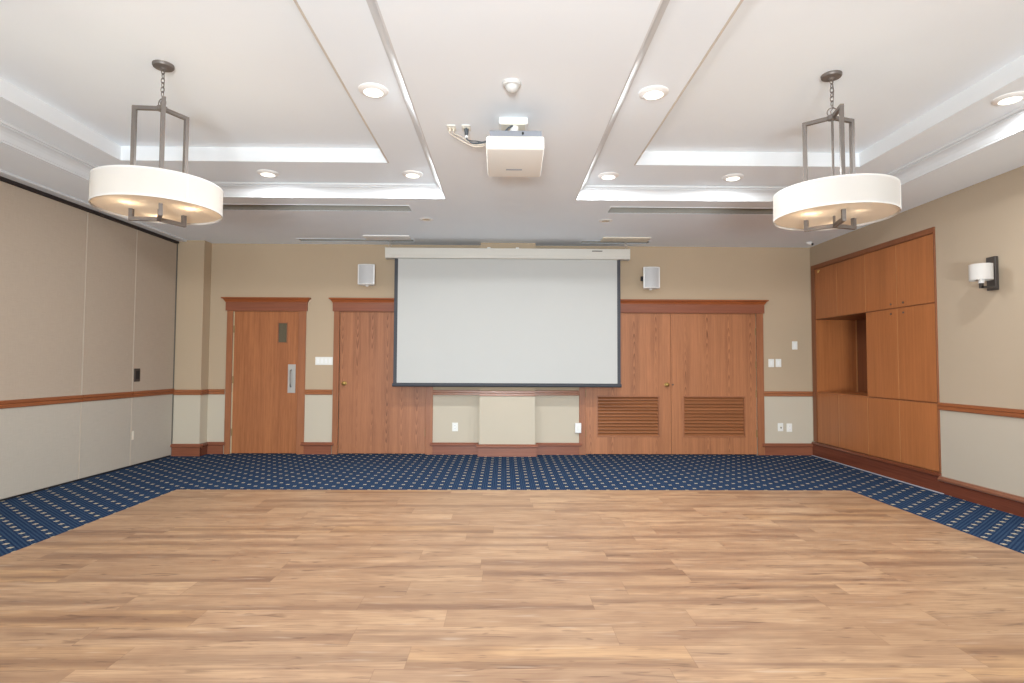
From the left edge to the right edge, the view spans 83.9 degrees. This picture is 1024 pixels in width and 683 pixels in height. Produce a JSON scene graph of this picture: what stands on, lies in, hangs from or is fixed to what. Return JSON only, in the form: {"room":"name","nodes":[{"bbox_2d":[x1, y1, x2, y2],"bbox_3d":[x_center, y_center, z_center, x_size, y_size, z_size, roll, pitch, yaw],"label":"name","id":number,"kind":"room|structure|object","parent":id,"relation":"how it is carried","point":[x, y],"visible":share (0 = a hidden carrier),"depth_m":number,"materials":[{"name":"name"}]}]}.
{"room":"event hall","nodes":[
{"label":"event hall","id":0,"kind":"room"},
{"bbox_2d":[172,240,211,443],"bbox_3d":[-4.699,0.087,8.008,0.914,2.990,0.446,0,-2,-1],"label":"wall","id":1,"kind":"structure","parent":0,"point":[191,372],"depth_m":7.81,"materials":[{"name":"beige paint"}]},
{"bbox_2d":[0,170,186,241],"bbox_3d":[-4.558,-1.637,1.627,0.108,0.022,12.444,0,-2,0],"label":"trim","id":2,"kind":"structure","parent":1,"relation":"attached to","point":[5,174],"depth_m":5.88,"materials":[{"name":"paint"}]},
{"bbox_2d":[170,444,201,455],"bbox_3d":[-4.431,1.470,7.711,0.456,0.166,0.042,0,-2,-1],"label":"baseboard","id":3,"kind":"structure","parent":1,"relation":"attached to","point":[177,449],"depth_m":7.71,"materials":[{"name":"brown wood"}]},
{"bbox_2d":[173,390,199,394],"bbox_3d":[-4.449,0.691,7.753,0.414,0.072,0.022,0,-2,-1],"label":"chair rail","id":4,"kind":"object","parent":1,"relation":"attached to","point":[176,392],"visible":0.72,"depth_m":7.75,"materials":[{"name":"brown wood"}]},
{"bbox_2d":[200,442,207,455],"bbox_3d":[-4.226,1.475,7.824,0.042,0.166,0.214,0,-2,-1],"label":"baseboard","id":5,"kind":"structure","parent":1,"relation":"attached to","point":[203,451],"depth_m":7.82,"materials":[{"name":"brown wood"}]},
{"bbox_2d":[200,389,208,394],"bbox_3d":[-4.232,0.697,7.855,0.022,0.072,0.214,0,-2,-1],"label":"chair rail","id":6,"kind":"object","parent":1,"relation":"attached to","point":[204,391],"visible":1,"depth_m":7.83,"materials":[{"name":"brown wood"}]},
{"bbox_2d":[479,243,535,443],"bbox_3d":[-0.060,0.106,7.967,0.766,2.990,0.190,0,-2,-1],"label":"wall","id":7,"kind":"structure","parent":0,"point":[503,419],"depth_m":7.83,"materials":[{"name":"beige paint"}]},
{"bbox_2d":[476,444,537,456],"bbox_3d":[-0.065,1.492,7.795,0.850,0.166,0.042,0,-2,-1],"label":"baseboard","id":8,"kind":"structure","parent":7,"relation":"attached to","point":[484,450],"depth_m":7.79,"materials":[{"name":"brown wood"}]},
{"bbox_2d":[480,391,534,395],"bbox_3d":[-0.062,0.714,7.836,0.766,0.072,0.022,0,-2,-1],"label":"chair rail","id":9,"kind":"object","parent":7,"relation":"attached to","point":[482,393],"visible":1,"depth_m":7.83,"materials":[{"name":"brown wood"}]},
{"bbox_2d":[207,243,812,454],"bbox_3d":[0.156,0.112,8.105,9.398,3.050,0.120,0,-2,-1],"label":"wall","id":10,"kind":"structure","parent":0,"point":[780,276],"depth_m":8.06,"materials":[{"name":"beige paint"}]},
{"bbox_2d":[207,442,224,453],"bbox_3d":[-4.104,1.479,7.911,0.247,0.166,0.042,0,-2,-1],"label":"baseboard","id":11,"kind":"structure","parent":10,"relation":"attached to","point":[213,447],"depth_m":7.91,"materials":[{"name":"brown wood"}]},
{"bbox_2d":[209,389,224,393],"bbox_3d":[-4.129,0.701,7.953,0.231,0.072,0.022,0,-2,-1],"label":"chair rail","id":12,"kind":"object","parent":10,"relation":"attached to","point":[211,391],"visible":1,"depth_m":7.94,"materials":[{"name":"brown wood"}]},
{"bbox_2d":[221,297,310,453],"bbox_3d":[-3.447,0.475,7.970,1.228,2.182,0.134,0,-2,-1],"label":"door","id":13,"kind":"structure","parent":10,"relation":"in","point":[267,343],"depth_m":7.99,"materials":[{"name":"brown wood"}]},
{"bbox_2d":[300,442,333,453],"bbox_3d":[-2.709,1.486,7.930,0.453,0.166,0.042,0,-2,-1],"label":"baseboard","id":14,"kind":"structure","parent":10,"relation":"attached to","point":[309,447],"depth_m":7.93,"materials":[{"name":"brown wood"}]},
{"bbox_2d":[305,389,331,394],"bbox_3d":[-2.706,0.708,7.971,0.381,0.072,0.022,0,-2,-1],"label":"chair rail","id":15,"kind":"object","parent":10,"relation":"attached to","point":[307,391],"visible":1,"depth_m":7.96,"materials":[{"name":"brown wood"}]},
{"bbox_2d":[315,357,332,364],"bbox_3d":[-2.635,0.274,7.996,0.239,0.099,0.011,0,-2,-1],"label":"light switch","id":16,"kind":"object","parent":10,"relation":"attached to","point":[318,360],"visible":1,"depth_m":7.99,"materials":[{"name":"white plastic"}]},
{"bbox_2d":[358,264,374,286],"bbox_3d":[-2.019,-0.917,7.955,0.232,0.305,0.204,0,-2,-1],"label":"wall speaker","id":17,"kind":"object","parent":10,"relation":"attached to","point":[366,272],"visible":1,"depth_m":7.87,"materials":[{"name":"white plastic"}]},
{"bbox_2d":[359,265,372,283],"bbox_3d":[-2.017,-0.931,7.870,0.196,0.260,0.033,0,-2,-1],"label":"grille","id":18,"kind":"object","parent":17,"relation":"attached to","point":[365,271],"depth_m":7.86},
{"bbox_2d":[329,298,432,454],"bbox_3d":[-1.807,0.483,7.992,1.519,2.182,0.134,0,-2,-1],"label":"door","id":19,"kind":"structure","parent":10,"relation":"in","point":[375,416],"depth_m":8.00,"materials":[{"name":"brown wood"}]},
{"bbox_2d":[430,442,477,454],"bbox_3d":[-0.809,1.495,7.955,0.677,0.166,0.042,0,-2,-1],"label":"baseboard","id":20,"kind":"structure","parent":10,"relation":"attached to","point":[438,448],"depth_m":7.95,"materials":[{"name":"brown wood"}]},
{"bbox_2d":[452,423,457,430],"bbox_3d":[-0.798,1.198,7.982,0.081,0.121,0.011,0,-2,-1],"label":"wall outlet","id":21,"kind":"object","parent":10,"relation":"attached to","point":[454,425],"visible":1,"depth_m":7.98,"materials":[{"name":"white plastic"}]},
{"bbox_2d":[433,390,479,394],"bbox_3d":[-0.777,0.717,7.997,0.661,0.072,0.022,0,-2,-1],"label":"chair rail","id":22,"kind":"object","parent":10,"relation":"attached to","point":[435,392],"visible":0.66,"depth_m":7.99,"materials":[{"name":"brown wood"}]},
{"bbox_2d":[535,390,578,395],"bbox_3d":[0.631,0.724,8.015,0.625,0.072,0.022,0,-2,-1],"label":"chair rail","id":23,"kind":"object","parent":10,"relation":"attached to","point":[537,392],"visible":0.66,"depth_m":8.01,"materials":[{"name":"brown wood"}]},
{"bbox_2d":[536,443,581,454],"bbox_3d":[0.656,1.502,7.974,0.641,0.166,0.042,0,-2,-1],"label":"baseboard","id":24,"kind":"structure","parent":10,"relation":"attached to","point":[543,448],"depth_m":7.97,"materials":[{"name":"brown wood"}]},
{"bbox_2d":[575,423,580,432],"bbox_3d":[0.924,1.209,7.982,0.086,0.138,0.056,0,-2,-1],"label":"switch box","id":25,"kind":"object","parent":10,"relation":"attached to","point":[577,425],"visible":1,"depth_m":7.96,"materials":[{"name":"white plastic"}]},
{"bbox_2d":[641,267,659,289],"bbox_3d":[1.932,-0.878,8.006,0.256,0.319,0.204,0,-2,-1],"label":"wall speaker","id":26,"kind":"object","parent":10,"relation":"attached to","point":[650,278],"visible":1,"depth_m":7.92,"materials":[{"name":"white plastic"}]},
{"bbox_2d":[645,267,658,286],"bbox_3d":[1.945,-0.892,7.921,0.196,0.274,0.033,0,-2,-1],"label":"grille","id":27,"kind":"object","parent":26,"relation":"attached to","point":[651,273],"depth_m":7.91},
{"bbox_2d":[579,299,768,454],"bbox_3d":[2.251,0.502,8.050,2.735,2.184,0.144,0,-2,-1],"label":"door","id":28,"kind":"structure","parent":10,"relation":"in","point":[688,367],"depth_m":8.07,"materials":[{"name":"brown wood"}]},
{"bbox_2d":[768,359,773,366],"bbox_3d":[3.675,0.306,8.079,0.080,0.115,0.011,0,-2,-1],"label":"light switch","id":29,"kind":"object","parent":10,"relation":"attached to","point":[770,361],"visible":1,"depth_m":8.08,"materials":[{"name":"white plastic"}]},
{"bbox_2d":[776,359,780,366],"bbox_3d":[3.777,0.305,8.080,0.080,0.114,0.011,0,-2,-1],"label":"light switch","id":30,"kind":"object","parent":10,"relation":"attached to","point":[778,361],"visible":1,"depth_m":8.08,"materials":[{"name":"white plastic"}]},
{"bbox_2d":[778,423,782,430],"bbox_3d":[3.790,1.209,8.042,0.077,0.115,0.013,0,-2,-1],"label":"wall jack","id":31,"kind":"object","parent":10,"relation":"attached to","point":[780,425],"visible":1,"depth_m":8.04,"materials":[{"name":"beige plastic"}]},
{"bbox_2d":[762,443,812,454],"bbox_3d":[3.875,1.518,8.017,0.709,0.166,0.042,0,-2,-1],"label":"baseboard","id":32,"kind":"structure","parent":10,"relation":"attached to","point":[770,448],"depth_m":8.02,"materials":[{"name":"brown wood"}]},
{"bbox_2d":[764,391,812,395],"bbox_3d":[3.906,0.740,8.059,0.693,0.072,0.022,0,-2,-1],"label":"chair rail","id":33,"kind":"object","parent":10,"relation":"attached to","point":[766,393],"visible":1,"depth_m":8.05,"materials":[{"name":"brown wood"}]},
{"bbox_2d":[787,423,791,431],"bbox_3d":[3.916,1.216,8.045,0.078,0.118,0.011,0,-2,-1],"label":"wall outlet","id":34,"kind":"object","parent":10,"relation":"attached to","point":[789,425],"visible":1,"depth_m":8.04,"materials":[{"name":"white plastic"}]},
{"bbox_2d":[792,341,796,349],"bbox_3d":[4.016,0.056,8.093,0.076,0.117,0.011,0,-2,-1],"label":"light switch","id":35,"kind":"object","parent":10,"relation":"attached to","point":[794,343],"visible":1,"depth_m":8.09,"materials":[{"name":"white plastic"}]},
{"bbox_2d":[0,453,1023,682],"bbox_3d":[-0.080,1.389,1.794,10.300,0.122,13.300,0,-2,-1],"label":"floor","id":36,"kind":"structure","parent":0,"point":[176,586],"depth_m":3.42,"materials":[{"name":"brown wood"}]},
{"bbox_2d":[811,227,941,491],"bbox_3d":[4.553,0.220,6.904,0.634,2.675,2.348,0,-2,-1],"label":"built-in cabinet","id":37,"kind":"object","parent":36,"relation":"on","point":[875,362],"visible":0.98,"depth_m":6.60,"materials":[{"name":"brown wood"}]},
{"bbox_2d":[818,392,868,396],"bbox_3d":[4.552,0.686,7.382,0.576,0.014,1.125,0,-2,-1],"label":"niche shelf","id":38,"kind":"object","parent":37,"relation":"attached to","point":[828,394],"depth_m":7.50,"materials":[{"name":"brown wood"}]},
{"bbox_2d":[812,455,943,493],"bbox_3d":[4.235,1.556,6.815,0.019,0.016,2.390,0,-2,-1],"label":"trim","id":39,"kind":"structure","parent":37,"relation":"attached to","point":[812,455],"depth_m":6.49,"materials":[{"name":"wood"}]},
{"bbox_2d":[0,0,1023,247],"bbox_3d":[-0.067,-1.746,1.922,10.300,0.258,13.300,0,-2,-1],"label":"ceiling","id":40,"kind":"structure","parent":0,"point":[247,73],"depth_m":3.95,"materials":[{"name":"paint"}]},
{"bbox_2d":[0,176,178,243],"bbox_3d":[-4.670,-1.624,1.627,0.121,0.050,12.442,0,-2,0],"label":"track","id":41,"kind":"object","parent":40,"relation":"attached to","point":[3,179],"visible":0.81,"depth_m":6.06,"materials":[{"name":"black metal"}]},
{"bbox_2d":[0,181,86,500],"bbox_3d":[-4.647,0.015,5.544,0.099,2.895,1.169,0,-2,0],"label":"partition panel","id":42,"kind":"object","parent":41,"relation":"hanging from","point":[43,239],"visible":1,"depth_m":5.57,"materials":[{"name":"plastic"}]},
{"bbox_2d":[78,212,136,480],"bbox_3d":[-4.642,0.055,6.533,0.099,2.895,0.809,0,-2,0],"label":"partition panel","id":43,"kind":"object","parent":41,"relation":"hanging from","point":[110,266],"visible":0.85,"depth_m":6.49,"materials":[{"name":"plastic"}]},
{"bbox_2d":[129,230,177,466],"bbox_3d":[-4.637,0.089,7.359,0.099,2.895,0.843,0,-2,0],"label":"partition panel","id":44,"kind":"object","parent":41,"relation":"hanging from","point":[152,401],"visible":0.94,"depth_m":7.32,"materials":[{"name":"plastic"}]},
{"bbox_2d":[88,60,222,226],"bbox_3d":[-2.284,-1.295,3.709,0.736,1.033,0.736,0,-2,-1],"label":"pendant lamp","id":45,"kind":"object","parent":40,"relation":"hanging from","point":[133,192],"visible":1,"depth_m":3.56,"materials":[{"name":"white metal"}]},
{"bbox_2d":[90,195,220,222],"bbox_3d":[-2.286,-0.857,3.692,0.722,0.004,0.722,0,-2,-1],"label":"diffuser","id":46,"kind":"object","parent":45,"relation":"attached to","point":[175,207],"depth_m":3.64,"materials":[{"name":"white glass"}]},
{"bbox_2d":[0,78,386,162],"bbox_3d":[-2.301,-1.747,3.737,2.406,0.128,2.827,0,-2,-1],"label":"trim","id":47,"kind":"structure","parent":40,"relation":"attached to","point":[8,91],"depth_m":5.14,"materials":[{"name":"paint"}]},
{"bbox_2d":[0,0,445,198],"bbox_3d":[-2.283,-1.617,3.733,3.277,0.129,4.188,0,-2,-1],"label":"trim","id":48,"kind":"structure","parent":40,"relation":"attached to","point":[11,135],"depth_m":5.72,"materials":[{"name":"paint"}]},
{"bbox_2d":[257,169,278,176],"bbox_3d":[-2.335,-1.603,5.455,0.196,0.020,0.196,0,-2,-1],"label":"recessed light","id":49,"kind":"object","parent":40,"relation":"in","point":[266,173],"visible":1,"depth_m":5.42,"materials":[{"name":"white glass"}]},
{"bbox_2d":[223,204,412,211],"bbox_3d":[-2.399,-1.501,6.182,2.614,0.104,0.239,0,-2,-1],"label":"ceiling vent","id":50,"kind":"object","parent":40,"relation":"in","point":[261,207],"visible":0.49,"depth_m":6.29,"materials":[{"name":"metal"}]},
{"bbox_2d":[293,0,388,162],"bbox_3d":[-1.101,-1.685,3.751,0.014,0.023,2.828,0,-2,-1],"label":"trim","id":51,"kind":"structure","parent":40,"relation":"attached to","point":[295,1],"depth_m":3.54,"materials":[{"name":"white paint"}]},
{"bbox_2d":[296,238,414,241],"bbox_3d":[-2.126,-1.434,7.802,1.584,0.104,0.174,0,-2,-1],"label":"ceiling vent","id":52,"kind":"object","parent":40,"relation":"in","point":[299,239],"visible":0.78,"depth_m":7.88,"materials":[{"name":"metal"}]},
{"bbox_2d":[358,83,387,97],"bbox_3d":[-0.923,-1.664,3.795,0.196,0.020,0.196,0,-2,-1],"label":"recessed light","id":53,"kind":"object","parent":40,"relation":"in","point":[373,90],"visible":1,"depth_m":3.77,"materials":[{"name":"white plastic"}]},
{"bbox_2d":[363,235,411,239],"bbox_3d":[-1.660,-1.384,7.601,0.608,0.016,0.240,0,-2,-1],"label":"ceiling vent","id":54,"kind":"object","parent":40,"relation":"attached to","point":[367,237],"visible":1,"depth_m":7.55,"materials":[{"name":"white plastic"}]},
{"bbox_2d":[402,171,422,177],"bbox_3d":[-0.953,-1.596,5.466,0.196,0.020,0.196,0,-2,-1],"label":"recessed light","id":55,"kind":"object","parent":40,"relation":"in","point":[410,174],"visible":1,"depth_m":5.43,"materials":[{"name":"white glass"}]},
{"bbox_2d":[419,218,432,220],"bbox_3d":[-1.001,-1.425,6.666,0.160,0.006,0.160,0,-2,-1],"label":"recessed light","id":56,"kind":"object","parent":40,"relation":"in","point":[421,219],"visible":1,"depth_m":6.66,"materials":[{"name":"white plastic"}]},
{"bbox_2d":[446,125,456,130],"bbox_3d":[-0.432,-1.525,4.078,0.064,0.011,0.100,0,-2,-1],"label":"outlet","id":57,"kind":"object","parent":40,"relation":"attached to","point":[451,127],"visible":1,"depth_m":4.06,"materials":[{"name":"beige plastic"}]},
{"bbox_2d":[449,129,485,146],"bbox_3d":[-0.274,-1.447,4.030,0.367,0.150,0.034,-1,-2,18],"label":"cable","id":58,"kind":"object","parent":57,"relation":"hanging from","point":[484,144],"visible":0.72,"depth_m":4.05,"materials":[{"name":"beige plastic"}]},
{"bbox_2d":[461,125,470,130],"bbox_3d":[-0.326,-1.525,4.076,0.064,0.011,0.100,0,-2,-1],"label":"outlet","id":59,"kind":"object","parent":40,"relation":"attached to","point":[463,126],"visible":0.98,"depth_m":4.06,"materials":[{"name":"beige plastic"}]},
{"bbox_2d":[464,128,485,143],"bbox_3d":[-0.226,-1.458,4.026,0.257,0.128,0.035,-1,-3,25],"label":"power cable","id":60,"kind":"object","parent":59,"relation":"attached to","point":[466,130],"visible":0.86,"depth_m":4.05,"materials":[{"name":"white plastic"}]},
{"bbox_2d":[385,240,629,387],"bbox_3d":[-0.059,-0.380,7.765,3.326,1.997,0.134,0,-2,-1],"label":"projection screen","id":61,"kind":"object","parent":40,"relation":"hanging from","point":[464,317],"visible":0.95,"depth_m":7.75,"materials":[{"name":"fabric"}]},
{"bbox_2d":[503,78,520,92],"bbox_3d":[-0.001,-1.525,3.425,0.112,0.060,0.112,0,-2,-1],"label":"smoke detector","id":62,"kind":"object","parent":40,"relation":"attached to","point":[511,85],"visible":1,"depth_m":3.39,"materials":[{"name":"plastic"}]},
{"bbox_2d":[486,118,543,176],"bbox_3d":[0.018,-1.357,3.876,0.374,0.360,0.432,0,-2,-1],"label":"projector","id":63,"kind":"object","parent":40,"relation":"hanging from","point":[512,150],"visible":1,"depth_m":3.75,"materials":[{"name":"white plastic"}]},
{"bbox_2d":[489,130,541,135],"bbox_3d":[0.022,-1.319,3.852,0.340,0.090,0.318,0,-2,-1],"label":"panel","id":64,"kind":"object","parent":63,"relation":"on","point":[492,132],"depth_m":3.70,"materials":[{"name":"grey plastic"}]},
{"bbox_2d":[599,219,612,222],"bbox_3d":[1.101,-1.414,6.693,0.160,0.006,0.160,0,-2,-1],"label":"recessed light","id":65,"kind":"object","parent":40,"relation":"in","point":[602,220],"visible":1,"depth_m":6.67,"materials":[{"name":"white plastic"}]},
{"bbox_2d":[598,172,618,179],"bbox_3d":[0.928,-1.587,5.485,0.196,0.020,0.196,0,-2,-1],"label":"recessed light","id":66,"kind":"object","parent":40,"relation":"in","point":[607,175],"visible":1,"depth_m":5.45,"materials":[{"name":"white glass"}]},
{"bbox_2d":[580,240,650,243],"bbox_3d":[1.419,-1.417,7.849,0.954,0.104,0.174,0,-2,-1],"label":"ceiling vent","id":67,"kind":"object","parent":40,"relation":"in","point":[582,241],"visible":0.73,"depth_m":7.92,"materials":[{"name":"metal"}]},
{"bbox_2d":[600,237,650,241],"bbox_3d":[1.522,-1.369,7.648,0.639,0.016,0.230,0,-2,-1],"label":"ceiling panel","id":68,"kind":"object","parent":40,"relation":"attached to","point":[604,239],"visible":1,"depth_m":7.61,"materials":[{"name":"beige plastic"}]},
{"bbox_2d":[639,85,668,99],"bbox_3d":[0.947,-1.655,3.812,0.196,0.020,0.196,0,-2,-1],"label":"recessed light","id":69,"kind":"object","parent":40,"relation":"in","point":[655,92],"visible":1,"depth_m":3.78,"materials":[{"name":"white plastic"}]},
{"bbox_2d":[634,0,743,164],"bbox_3d":[1.135,-1.675,3.781,0.014,0.023,2.828,0,-2,-1],"label":"trim","id":70,"kind":"structure","parent":40,"relation":"attached to","point":[741,1],"depth_m":3.52,"materials":[{"name":"white paint"}]},
{"bbox_2d":[606,207,772,214],"bbox_3d":[2.353,-1.478,6.245,2.609,0.104,0.259,0,-2,-1],"label":"ceiling vent","id":71,"kind":"object","parent":40,"relation":"in","point":[613,210],"visible":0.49,"depth_m":6.36,"materials":[{"name":"metal"}]},
{"bbox_2d":[722,174,743,180],"bbox_3d":[2.137,-1.581,5.513,0.196,0.020,0.196,0,-2,-1],"label":"recessed light","id":72,"kind":"object","parent":40,"relation":"in","point":[731,177],"visible":1,"depth_m":5.48,"materials":[{"name":"white glass"}]},
{"bbox_2d":[575,0,1023,201],"bbox_3d":[2.171,-1.595,3.791,2.990,0.129,4.188,0,-2,-1],"label":"trim","id":73,"kind":"structure","parent":40,"relation":"attached to","point":[1011,123],"depth_m":5.06,"materials":[{"name":"paint"}]},
{"bbox_2d":[636,55,1023,166],"bbox_3d":[2.166,-1.725,3.796,2.067,0.128,2.827,0,-2,-1],"label":"cove","id":74,"kind":"structure","parent":40,"relation":"attached to","point":[1014,70],"depth_m":5.19,"materials":[{"name":"paint"}]},
{"bbox_2d":[773,70,900,231],"bbox_3d":[2.139,-1.272,3.801,0.736,1.033,0.736,0,-2,-1],"label":"pendant lamp","id":75,"kind":"object","parent":40,"relation":"hanging from","point":[852,200],"visible":1,"depth_m":3.64,"materials":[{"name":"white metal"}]},
{"bbox_2d":[774,202,899,228],"bbox_3d":[2.137,-0.834,3.783,0.722,0.004,0.722,0,-2,-1],"label":"diffuser","id":76,"kind":"object","parent":75,"relation":"attached to","point":[812,213],"depth_m":3.72,"materials":[{"name":"white glass"}]},
{"bbox_2d":[991,91,1023,104],"bbox_3d":[3.380,-1.643,3.868,0.196,0.020,0.196,0,-2,-1],"label":"recessed light","id":77,"kind":"object","parent":40,"relation":"in","point":[1013,97],"visible":1,"depth_m":3.85,"materials":[{"name":"white plastic"}]},
{"bbox_2d":[810,166,1023,496],"bbox_3d":[4.340,-0.128,1.765,0.001,3.050,12.800,0,-2,-1],"label":"wall","id":78,"kind":"structure","parent":0,"point":[981,331],"depth_m":5.25,"materials":[{"name":"beige paint"}]},
{"bbox_2d":[938,476,1023,516],"bbox_3d":[4.328,1.216,0.545,0.042,0.166,10.272,0,-2,-1],"label":"baseboard","id":79,"kind":"structure","parent":78,"relation":"attached to","point":[1013,504],"depth_m":5.15,"materials":[{"name":"brown wood"}]},
{"bbox_2d":[938,402,1023,417],"bbox_3d":[4.342,0.437,0.577,0.022,0.072,10.272,0,-2,-1],"label":"chair rail","id":80,"kind":"object","parent":78,"relation":"attached to","point":[1007,412],"visible":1,"depth_m":5.17,"materials":[{"name":"brown wood"}]},
{"bbox_2d":[968,256,998,290],"bbox_3d":[4.174,-0.608,5.034,0.250,0.299,0.187,0,-2,-1],"label":"wall sconce","id":81,"kind":"object","parent":78,"relation":"attached to","point":[988,271],"visible":1,"depth_m":5.01,"materials":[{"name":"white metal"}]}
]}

